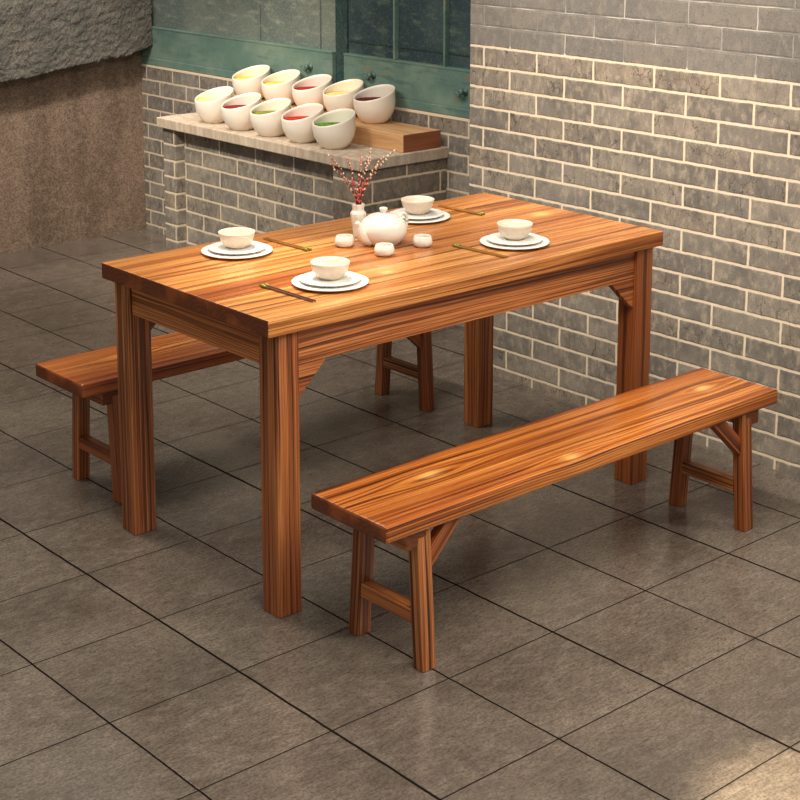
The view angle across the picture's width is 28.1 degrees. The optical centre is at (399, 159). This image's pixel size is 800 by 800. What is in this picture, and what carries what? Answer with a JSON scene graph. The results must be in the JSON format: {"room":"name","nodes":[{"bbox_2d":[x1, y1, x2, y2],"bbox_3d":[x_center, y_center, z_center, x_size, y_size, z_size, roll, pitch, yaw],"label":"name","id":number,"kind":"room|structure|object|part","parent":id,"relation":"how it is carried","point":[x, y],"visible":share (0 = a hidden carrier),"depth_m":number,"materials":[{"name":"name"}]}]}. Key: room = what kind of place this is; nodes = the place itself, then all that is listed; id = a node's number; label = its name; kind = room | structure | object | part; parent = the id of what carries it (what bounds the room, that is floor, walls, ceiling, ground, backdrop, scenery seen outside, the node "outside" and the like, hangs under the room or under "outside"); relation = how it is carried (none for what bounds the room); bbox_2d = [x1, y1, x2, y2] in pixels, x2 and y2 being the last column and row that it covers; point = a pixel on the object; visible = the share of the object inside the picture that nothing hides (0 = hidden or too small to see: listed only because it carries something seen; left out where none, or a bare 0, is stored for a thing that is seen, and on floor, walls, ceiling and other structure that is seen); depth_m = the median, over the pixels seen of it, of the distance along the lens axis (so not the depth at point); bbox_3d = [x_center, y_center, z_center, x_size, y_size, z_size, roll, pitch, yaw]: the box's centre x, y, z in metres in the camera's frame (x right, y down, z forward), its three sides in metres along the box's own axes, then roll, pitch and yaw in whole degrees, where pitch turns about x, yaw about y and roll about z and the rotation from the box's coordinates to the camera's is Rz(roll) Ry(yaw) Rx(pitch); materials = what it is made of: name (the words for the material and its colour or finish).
{"room":"dining room","nodes":[
{"label":"dining room","id":0,"kind":"room"},
{"bbox_2d":[0,51,145,253],"bbox_3d":[-4.377,-0.519,5.215,8.064,2.700,0.224,-9,14,-40],"label":"wall","id":1,"kind":"structure","parent":0,"point":[72,168],"depth_m":7.65,"materials":[{"name":"brown concrete"}]},
{"bbox_2d":[142,66,469,326],"bbox_3d":[-0.338,0.103,7.042,0.236,0.818,2.800,-9,14,-40],"label":"wall","id":2,"kind":"structure","parent":0,"point":[164,92],"depth_m":7.63,"materials":[{"name":"brick"}]},
{"bbox_2d":[141,64,469,121],"bbox_3d":[-0.339,-0.305,6.966,0.238,0.011,2.800,-9,14,-40],"label":"trim","id":3,"kind":"structure","parent":2,"relation":"on","point":[145,65],"depth_m":6.85,"materials":[{"name":"beige"}]},
{"bbox_2d":[0,229,799,799],"bbox_3d":[0.994,1.265,3.105,13.000,0.050,11.200,-9,14,-40],"label":"floor","id":4,"kind":"structure","parent":0,"point":[598,636],"depth_m":3.86,"materials":[{"name":"tile"}]},
{"bbox_2d":[36,331,434,502],"bbox_3d":[-0.427,0.704,5.006,1.420,0.369,0.281,-9,14,-40],"label":"wooden bench","id":5,"kind":"object","parent":4,"relation":"on","point":[92,375],"visible":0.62,"depth_m":4.67,"materials":[{"name":"brown wood"}]},
{"bbox_3d":[-0.937,0.781,4.697,0.040,0.332,0.035,-9,18,-40],"label":"leg","id":6,"kind":"part","parent":5,"relation":"part of","materials":[{"name":"brown wood"}]},
{"bbox_3d":[-0.800,0.809,4.542,0.040,0.331,0.035,-9,10,-40],"label":"leg","id":7,"kind":"part","parent":5,"relation":"part of","materials":[{"name":"brown wood"}]},
{"bbox_3d":[-0.432,0.541,4.982,1.420,0.040,0.266,-9,14,-40],"label":"seat","id":8,"kind":"part","parent":5,"relation":"part of","materials":[{"name":"brown wood"}]},
{"bbox_3d":[-0.054,0.642,5.455,0.040,0.332,0.035,-9,18,-40],"label":"leg","id":9,"kind":"part","parent":5,"relation":"part of","materials":[{"name":"brown wood"}]},
{"bbox_3d":[0.083,0.670,5.301,0.040,0.331,0.035,-9,10,-40],"label":"leg","id":10,"kind":"part","parent":5,"relation":"part of","materials":[{"name":"brown wood"}]},
{"bbox_2d":[157,112,447,250],"bbox_3d":[-0.436,0.231,6.651,0.443,0.707,1.392,-9,14,-40],"label":"counter","id":11,"kind":"object","parent":4,"relation":"on","point":[217,177],"depth_m":6.51,"materials":[{"name":"brick"}]},
{"bbox_2d":[195,86,233,122],"bbox_3d":[-0.790,-0.233,6.814,0.168,0.145,0.168,-9,14,-40],"label":"soup bowl","id":12,"kind":"object","parent":11,"relation":"on","point":[208,103],"visible":0.75,"depth_m":6.77,"materials":[{"name":"beige ceramic"}]},
{"bbox_2d":[221,92,261,130],"bbox_3d":[-0.656,-0.198,6.626,0.168,0.145,0.168,-9,14,-40],"label":"soup bowl","id":13,"kind":"object","parent":11,"relation":"on","point":[235,111],"visible":0.83,"depth_m":6.58,"materials":[{"name":"beige ceramic"}]},
{"bbox_3d":[-0.434,0.243,6.703,0.376,0.663,1.096,-9,14,-40],"label":"brick panel","id":14,"kind":"part","parent":11,"relation":"part of","materials":[{"name":"grey brick"}]},
{"bbox_2d":[250,98,290,136],"bbox_3d":[-0.522,-0.170,6.472,0.168,0.145,0.168,-9,14,-40],"label":"soup bowl","id":15,"kind":"object","parent":11,"relation":"on","point":[265,117],"visible":0.88,"depth_m":6.43,"materials":[{"name":"beige ceramic"}]},
{"bbox_2d":[281,103,323,142],"bbox_3d":[-0.385,-0.143,6.326,0.168,0.145,0.168,-9,14,-40],"label":"soup bowl","id":16,"kind":"object","parent":11,"relation":"on","point":[297,121],"visible":0.83,"depth_m":6.28,"materials":[{"name":"beige ceramic"}]},
{"bbox_2d":[312,108,355,149],"bbox_3d":[-0.255,-0.117,6.186,0.168,0.145,0.168,-9,14,-40],"label":"soup bowl","id":17,"kind":"object","parent":11,"relation":"on","point":[334,129],"visible":1,"depth_m":6.14,"materials":[{"name":"beige ceramic"}]},
{"bbox_2d":[261,98,440,152],"bbox_3d":[-0.321,-0.154,6.594,0.194,0.069,1.236,-9,14,-40],"label":"wooden riser","id":18,"kind":"object","parent":11,"relation":"on","point":[389,135],"visible":0.44,"depth_m":6.17,"materials":[{"name":"brown wood"}]},
{"bbox_2d":[232,65,269,98],"bbox_3d":[-0.649,-0.335,6.990,0.168,0.145,0.168,-9,14,-40],"label":"soup bowl","id":19,"kind":"object","parent":18,"relation":"on","point":[247,80],"visible":0.66,"depth_m":6.94,"materials":[{"name":"beige ceramic"}]},
{"bbox_2d":[261,69,300,104],"bbox_3d":[-0.507,-0.306,6.830,0.168,0.145,0.168,-9,14,-40],"label":"soup bowl","id":20,"kind":"object","parent":18,"relation":"on","point":[278,84],"visible":0.65,"depth_m":6.78,"materials":[{"name":"beige ceramic"}]},
{"bbox_2d":[292,74,331,109],"bbox_3d":[-0.366,-0.277,6.671,0.168,0.145,0.168,-9,14,-40],"label":"soup bowl","id":21,"kind":"object","parent":18,"relation":"on","point":[310,89],"visible":0.68,"depth_m":6.63,"materials":[{"name":"beige ceramic"}]},
{"bbox_2d":[323,79,363,114],"bbox_3d":[-0.231,-0.249,6.519,0.168,0.145,0.168,-9,14,-40],"label":"soup bowl","id":22,"kind":"object","parent":18,"relation":"on","point":[339,95],"visible":0.63,"depth_m":6.48,"materials":[{"name":"beige ceramic"}]},
{"bbox_2d":[353,84,395,123],"bbox_3d":[-0.101,-0.220,6.361,0.168,0.145,0.168,-9,14,-40],"label":"soup bowl","id":23,"kind":"object","parent":18,"relation":"on","point":[375,104],"visible":1,"depth_m":6.32,"materials":[{"name":"beige ceramic"}]},
{"bbox_2d":[102,192,662,618],"bbox_3d":[-0.016,0.607,4.476,1.409,0.750,0.738,-9,14,-40],"label":"dining table","id":24,"kind":"object","parent":4,"relation":"on","point":[221,303],"visible":0.98,"depth_m":4.21,"materials":[{"name":"brown wood"}]},
{"bbox_3d":[-0.711,0.660,4.305,0.068,0.707,0.068,-9,14,-40],"label":"leg","id":25,"kind":"part","parent":24,"relation":"part of","materials":[{"name":"brown wood"}]},
{"bbox_2d":[201,243,272,258],"bbox_3d":[-0.441,0.247,4.329,0.194,0.010,0.194,-9,14,-40],"label":"dinner plate","id":26,"kind":"object","parent":24,"relation":"on","point":[268,248],"visible":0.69,"depth_m":4.28,"materials":[{"name":"white ceramic"}]},
{"bbox_2d":[208,241,265,253],"bbox_3d":[-0.441,0.240,4.327,0.156,0.010,0.156,-9,14,-40],"label":"plate","id":27,"kind":"object","parent":26,"relation":"on","point":[255,246],"visible":0.81,"depth_m":4.30,"materials":[{"name":"white ceramic"}]},
{"bbox_2d":[218,227,254,248],"bbox_3d":[-0.441,0.215,4.323,0.100,0.044,0.100,-9,14,-40],"label":"rice bowl","id":28,"kind":"object","parent":27,"relation":"on","point":[234,237],"visible":1,"depth_m":4.30,"materials":[{"name":"beige ceramic"}]},
{"bbox_3d":[-0.286,0.748,3.826,0.068,0.707,0.068,-9,14,-40],"label":"leg","id":29,"kind":"part","parent":24,"relation":"part of","materials":[{"name":"brown wood"}]},
{"bbox_2d":[263,238,307,250],"bbox_3d":[-0.317,0.232,4.415,0.010,0.009,0.195,-9,14,-42],"label":"chopstick","id":30,"kind":"object","parent":24,"relation":"on","point":[303,248],"visible":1,"depth_m":4.40,"materials":[{"name":"brown wood"}]},
{"bbox_2d":[259,284,312,301],"bbox_3d":[-0.279,0.325,3.907,0.010,0.009,0.202,-10,14,-42],"label":"chopstick","id":31,"kind":"object","parent":24,"relation":"on","point":[260,285],"visible":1,"depth_m":3.92,"materials":[{"name":"brown wood"}]},
{"bbox_2d":[266,237,311,250],"bbox_3d":[-0.310,0.231,4.421,0.010,0.009,0.195,-10,14,-43],"label":"chopstick","id":32,"kind":"object","parent":24,"relation":"on","point":[308,248],"visible":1,"depth_m":4.41,"materials":[{"name":"brown wood"}]},
{"bbox_2d":[263,283,315,301],"bbox_3d":[-0.271,0.324,3.914,0.010,0.009,0.202,-9,14,-42],"label":"chopstick","id":33,"kind":"object","parent":24,"relation":"on","point":[266,284],"visible":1,"depth_m":3.92,"materials":[{"name":"brown wood"}]},
{"bbox_2d":[291,274,368,291],"bbox_3d":[-0.174,0.307,4.002,0.194,0.010,0.194,-9,14,-40],"label":"dinner plate","id":34,"kind":"object","parent":24,"relation":"on","point":[364,280],"visible":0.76,"depth_m":3.95,"materials":[{"name":"white ceramic"}]},
{"bbox_2d":[299,271,360,286],"bbox_3d":[-0.174,0.299,4.001,0.156,0.010,0.156,-9,14,-40],"label":"plate","id":35,"kind":"object","parent":34,"relation":"on","point":[310,278],"visible":0.78,"depth_m":3.98,"materials":[{"name":"white ceramic"}]},
{"bbox_2d":[310,256,349,280],"bbox_3d":[-0.174,0.275,3.996,0.100,0.044,0.100,-9,14,-40],"label":"rice bowl","id":36,"kind":"object","parent":35,"relation":"on","point":[329,268],"visible":1,"depth_m":3.97,"materials":[{"name":"beige ceramic"}]},
{"bbox_2d":[335,234,354,247],"bbox_3d":[-0.152,0.224,4.402,0.056,0.030,0.056,-9,14,-40],"label":"teacup","id":37,"kind":"object","parent":24,"relation":"on","point":[341,240],"visible":1,"depth_m":4.38,"materials":[{"name":"beige ceramic"}]},
{"bbox_2d":[350,202,365,237],"bbox_3d":[-0.118,0.171,4.510,0.042,0.096,0.042,-3,11,-18],"label":"vase","id":38,"kind":"object","parent":24,"relation":"on","point":[357,213],"visible":0.72,"depth_m":4.49,"materials":[{"name":"beige ceramic"}]},
{"bbox_2d":[330,163,355,200],"bbox_3d":[-0.156,0.097,4.503,0.084,0.175,0.010,1,10,4],"label":"twig","id":39,"kind":"object","parent":38,"relation":"in","point":[334,169],"visible":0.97,"depth_m":4.49,"materials":[{"name":"brown plant"}]},
{"bbox_2d":[328,154,358,203],"bbox_3d":[-0.156,0.085,4.490,0.092,0.205,0.012,-2,11,-12],"label":"twig","id":40,"kind":"object","parent":38,"relation":"in","point":[328,154],"visible":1,"depth_m":4.48,"materials":[{"name":"brown plant"}]},
{"bbox_2d":[346,157,356,194],"bbox_3d":[-0.134,0.088,4.507,0.035,0.192,0.009,6,12,30],"label":"twig","id":41,"kind":"object","parent":38,"relation":"in","point":[352,178],"visible":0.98,"depth_m":4.50,"materials":[{"name":"brown plant"}]},
{"bbox_2d":[351,180,359,202],"bbox_3d":[-0.125,0.120,4.493,0.027,0.133,0.011,-4,11,-20],"label":"twig","id":42,"kind":"object","parent":38,"relation":"in","point":[351,180],"visible":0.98,"depth_m":4.49,"materials":[{"name":"brown plant"}]},
{"bbox_2d":[356,153,362,199],"bbox_3d":[-0.114,0.083,4.487,0.009,0.209,0.034,-6,12,-30],"label":"twig","id":43,"kind":"object","parent":38,"relation":"in","point":[361,153],"visible":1,"depth_m":4.47,"materials":[{"name":"brown plant"}]},
{"bbox_2d":[356,156,370,204],"bbox_3d":[-0.103,0.088,4.508,0.056,0.191,0.009,-8,13,-38],"label":"twig","id":44,"kind":"object","parent":38,"relation":"in","point":[370,156],"visible":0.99,"depth_m":4.50,"materials":[{"name":"brown plant"}]},
{"bbox_2d":[358,148,371,193],"bbox_3d":[-0.103,0.076,4.499,0.048,0.219,0.010,-2,11,-11],"label":"twig","id":45,"kind":"object","parent":38,"relation":"in","point":[370,148],"visible":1,"depth_m":4.49,"materials":[{"name":"brown plant"}]},
{"bbox_2d":[359,162,379,204],"bbox_3d":[-0.087,0.096,4.496,0.064,0.181,0.009,-2,11,-12],"label":"twig","id":46,"kind":"object","parent":38,"relation":"in","point":[379,162],"visible":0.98,"depth_m":4.49,"materials":[{"name":"brown plant"}]},
{"bbox_2d":[357,156,383,204],"bbox_3d":[-0.084,0.087,4.486,0.082,0.201,0.009,1,10,5],"label":"twig","id":47,"kind":"object","parent":38,"relation":"in","point":[383,156],"visible":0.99,"depth_m":4.48,"materials":[{"name":"brown plant"}]},
{"bbox_2d":[358,149,394,204],"bbox_3d":[-0.068,0.078,4.500,0.112,0.214,0.011,-2,11,-11],"label":"twig","id":48,"kind":"object","parent":38,"relation":"in","point":[394,149],"visible":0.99,"depth_m":4.49,"materials":[{"name":"brown plant"}]},
{"bbox_2d":[355,207,408,245],"bbox_3d":[-0.048,0.182,4.426,0.137,0.104,0.132,1,10,7],"label":"teapot","id":49,"kind":"object","parent":24,"relation":"on","point":[383,226],"visible":0.96,"depth_m":4.38,"materials":[{"name":"beige ceramic"}]},
{"bbox_3d":[-0.098,0.203,4.389,0.056,0.076,0.038,-9,14,-40],"label":"spout","id":50,"kind":"part","parent":49,"relation":"part of","materials":[{"name":"beige ceramic"}]},
{"bbox_3d":[-0.046,0.153,4.420,0.087,0.012,0.087,-9,14,-40],"label":"lid","id":51,"kind":"part","parent":49,"relation":"part of","materials":[{"name":"beige ceramic"}]},
{"bbox_3d":[-0.046,0.140,4.418,0.024,0.018,0.024,-9,14,-40],"label":"knob","id":52,"kind":"part","parent":49,"relation":"part of","materials":[{"name":"beige ceramic"}]},
{"bbox_3d":[0.008,0.176,4.463,0.037,0.065,0.010,-7,13,-35],"label":"handle","id":53,"kind":"part","parent":49,"relation":"part of","materials":[{"name":"beige ceramic"}]},
{"bbox_2d":[374,242,394,256],"bbox_3d":[-0.042,0.243,4.300,0.056,0.030,0.056,-9,14,-40],"label":"teacup","id":54,"kind":"object","parent":24,"relation":"on","point":[384,249],"visible":1,"depth_m":4.28,"materials":[{"name":"beige ceramic"}]},
{"bbox_2d":[390,211,449,222],"bbox_3d":[0.052,0.170,4.751,0.194,0.010,0.194,-9,14,-40],"label":"dinner plate","id":55,"kind":"object","parent":24,"relation":"on","point":[445,215],"visible":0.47,"depth_m":4.70,"materials":[{"name":"white ceramic"}]},
{"bbox_2d":[392,208,443,218],"bbox_3d":[0.052,0.162,4.750,0.156,0.010,0.156,-9,14,-40],"label":"plate","id":56,"kind":"object","parent":55,"relation":"on","point":[433,213],"visible":0.67,"depth_m":4.73,"materials":[{"name":"white ceramic"}]},
{"bbox_2d":[401,195,433,214],"bbox_3d":[0.052,0.138,4.745,0.100,0.044,0.100,-9,14,-40],"label":"rice bowl","id":57,"kind":"object","parent":56,"relation":"on","point":[417,204],"visible":1,"depth_m":4.72,"materials":[{"name":"beige ceramic"}]},
{"bbox_2d":[412,234,432,247],"bbox_3d":[0.062,0.224,4.402,0.056,0.030,0.056,-9,14,-40],"label":"teacup","id":58,"kind":"object","parent":24,"relation":"on","point":[419,240],"visible":1,"depth_m":4.38,"materials":[{"name":"beige ceramic"}]},
{"bbox_2d":[438,205,481,215],"bbox_3d":[0.181,0.152,4.851,0.010,0.009,0.182,-10,14,-43],"label":"chopstick","id":59,"kind":"object","parent":24,"relation":"on","point":[476,213],"visible":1,"depth_m":4.84,"materials":[{"name":"brown wood"}]},
{"bbox_2d":[440,205,484,214],"bbox_3d":[0.189,0.151,4.858,0.182,0.009,0.010,10,14,44],"label":"chopstick","id":60,"kind":"object","parent":24,"relation":"on","point":[483,213],"visible":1,"depth_m":4.85,"materials":[{"name":"brown wood"}]},
{"bbox_2d":[452,244,505,257],"bbox_3d":[0.214,0.247,4.334,0.193,0.009,0.010,10,14,44],"label":"chopstick","id":61,"kind":"object","parent":24,"relation":"on","point":[453,245],"visible":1,"depth_m":4.34,"materials":[{"name":"brown wood"}]},
{"bbox_3d":[0.254,0.508,5.133,0.068,0.707,0.068,-9,14,-40],"label":"leg","id":62,"kind":"part","parent":24,"relation":"part of","materials":[{"name":"brown wood"}]},
{"bbox_2d":[455,243,507,256],"bbox_3d":[0.221,0.245,4.341,0.010,0.009,0.193,-10,14,-43],"label":"chopstick","id":63,"kind":"object","parent":24,"relation":"on","point":[459,244],"visible":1,"depth_m":4.35,"materials":[{"name":"brown wood"}]},
{"bbox_2d":[480,235,549,249],"bbox_3d":[0.317,0.229,4.430,0.194,0.010,0.194,-9,14,-40],"label":"dinner plate","id":64,"kind":"object","parent":24,"relation":"on","point":[483,240],"visible":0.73,"depth_m":4.38,"materials":[{"name":"white ceramic"}]},
{"bbox_2d":[487,232,542,244],"bbox_3d":[0.317,0.221,4.428,0.156,0.010,0.156,-9,14,-40],"label":"plate","id":65,"kind":"object","parent":64,"relation":"on","point":[532,238],"visible":0.82,"depth_m":4.40,"materials":[{"name":"white ceramic"}]},
{"bbox_2d":[497,219,532,240],"bbox_3d":[0.317,0.197,4.424,0.100,0.044,0.100,-9,14,-40],"label":"rice bowl","id":66,"kind":"object","parent":65,"relation":"on","point":[511,229],"visible":1,"depth_m":4.40,"materials":[{"name":"beige ceramic"}]},
{"bbox_3d":[0.679,0.596,4.655,0.068,0.707,0.068,-9,14,-40],"label":"leg","id":67,"kind":"part","parent":24,"relation":"part of","materials":[{"name":"brown wood"}]},
{"bbox_2d":[311,368,777,672],"bbox_3d":[0.421,0.878,4.052,1.420,0.369,0.281,-9,14,-40],"label":"wooden bench","id":68,"kind":"object","parent":4,"relation":"on","point":[399,505],"visible":1,"depth_m":3.86,"materials":[{"name":"brown wood"}]},
{"bbox_3d":[-0.088,0.956,3.742,0.040,0.332,0.035,-9,18,-40],"label":"leg","id":69,"kind":"part","parent":68,"relation":"part of","materials":[{"name":"brown wood"}]},
{"bbox_3d":[0.049,0.984,3.588,0.040,0.331,0.035,-9,10,-40],"label":"leg","id":70,"kind":"part","parent":68,"relation":"part of","materials":[{"name":"brown wood"}]},
{"bbox_3d":[0.416,0.716,4.028,1.420,0.040,0.266,-9,14,-40],"label":"seat","id":71,"kind":"part","parent":68,"relation":"part of","materials":[{"name":"brown wood"}]},
{"bbox_3d":[0.794,0.817,4.501,0.040,0.332,0.035,-9,18,-40],"label":"leg","id":72,"kind":"part","parent":68,"relation":"part of","materials":[{"name":"brown wood"}]},
{"bbox_3d":[0.931,0.845,4.347,0.040,0.331,0.035,-9,10,-40],"label":"leg","id":73,"kind":"part","parent":68,"relation":"part of","materials":[{"name":"brown wood"}]},
{"bbox_2d":[469,0,799,477],"bbox_3d":[1.133,-0.474,4.969,0.566,2.700,2.050,-9,14,-40],"label":"wall","id":74,"kind":"structure","parent":0,"point":[680,119],"depth_m":4.99,"materials":[{"name":"brick"}]},
{"bbox_3d":[-0.338,-1.964,6.663,0.236,0.380,2.800,-9,14,-40],"label":"wall","id":75,"kind":"structure","parent":0,"visible":0},
{"bbox_2d":[0,0,470,118],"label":"window","id":76,"kind":"structure","parent":75,"relation":"in","point":[420,48],"depth_m":7.06,"materials":[{"name":"teal paint"}]},
{"bbox_3d":[-0.788,-0.399,7.345,0.070,0.037,1.602,-9,14,-40],"label":"sill","id":77,"kind":"part","parent":76,"relation":"part of","materials":[{"name":"teal paint"}]},
{"bbox_3d":[-0.966,-1.183,7.409,0.006,1.184,1.060,-9,14,-40],"label":"pane","id":78,"kind":"part","parent":76,"relation":"part of","materials":[{"name":"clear glass"}]},
{"bbox_3d":[-0.790,-0.486,7.327,0.056,0.142,1.602,-9,14,-40],"label":"rail","id":79,"kind":"part","parent":76,"relation":"part of","materials":[{"name":"teal paint"}]},
{"bbox_3d":[-0.476,-1.082,6.857,0.006,1.184,0.430,-9,14,-40],"label":"pane","id":80,"kind":"part","parent":76,"relation":"part of","materials":[{"name":"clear glass"}]},
{"bbox_3d":[-0.298,-1.046,6.656,0.006,1.184,0.112,-9,14,-40],"label":"pane","id":81,"kind":"part","parent":76,"relation":"part of","materials":[{"name":"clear glass"}]},
{"bbox_3d":[-0.232,-1.001,6.597,0.038,1.491,0.076,-9,14,-40],"label":"post","id":82,"kind":"part","parent":76,"relation":"part of","materials":[{"name":"teal paint"}]},
{"bbox_3d":[-0.109,-1.007,6.444,0.006,1.184,0.310,-9,14,-40],"label":"pane","id":83,"kind":"part","parent":76,"relation":"part of","materials":[{"name":"clear glass"}]},
{"bbox_3d":[0.152,-0.292,6.266,0.056,0.142,1.110,-9,14,-40],"label":"rail","id":84,"kind":"part","parent":76,"relation":"part of","materials":[{"name":"teal paint"}]},
{"bbox_3d":[0.091,-0.966,6.219,0.006,1.184,0.297,-9,14,-40],"label":"pane","id":85,"kind":"part","parent":76,"relation":"part of","materials":[{"name":"clear glass"}]},
{"bbox_3d":[0.154,-0.204,6.284,0.070,0.037,1.110,-9,14,-40],"label":"sill","id":86,"kind":"part","parent":76,"relation":"part of","materials":[{"name":"teal paint"}]},
{"bbox_3d":[0.354,-0.911,5.923,0.006,1.184,0.503,-9,14,-40],"label":"pane","id":87,"kind":"part","parent":76,"relation":"part of","materials":[{"name":"clear glass"}]}
]}

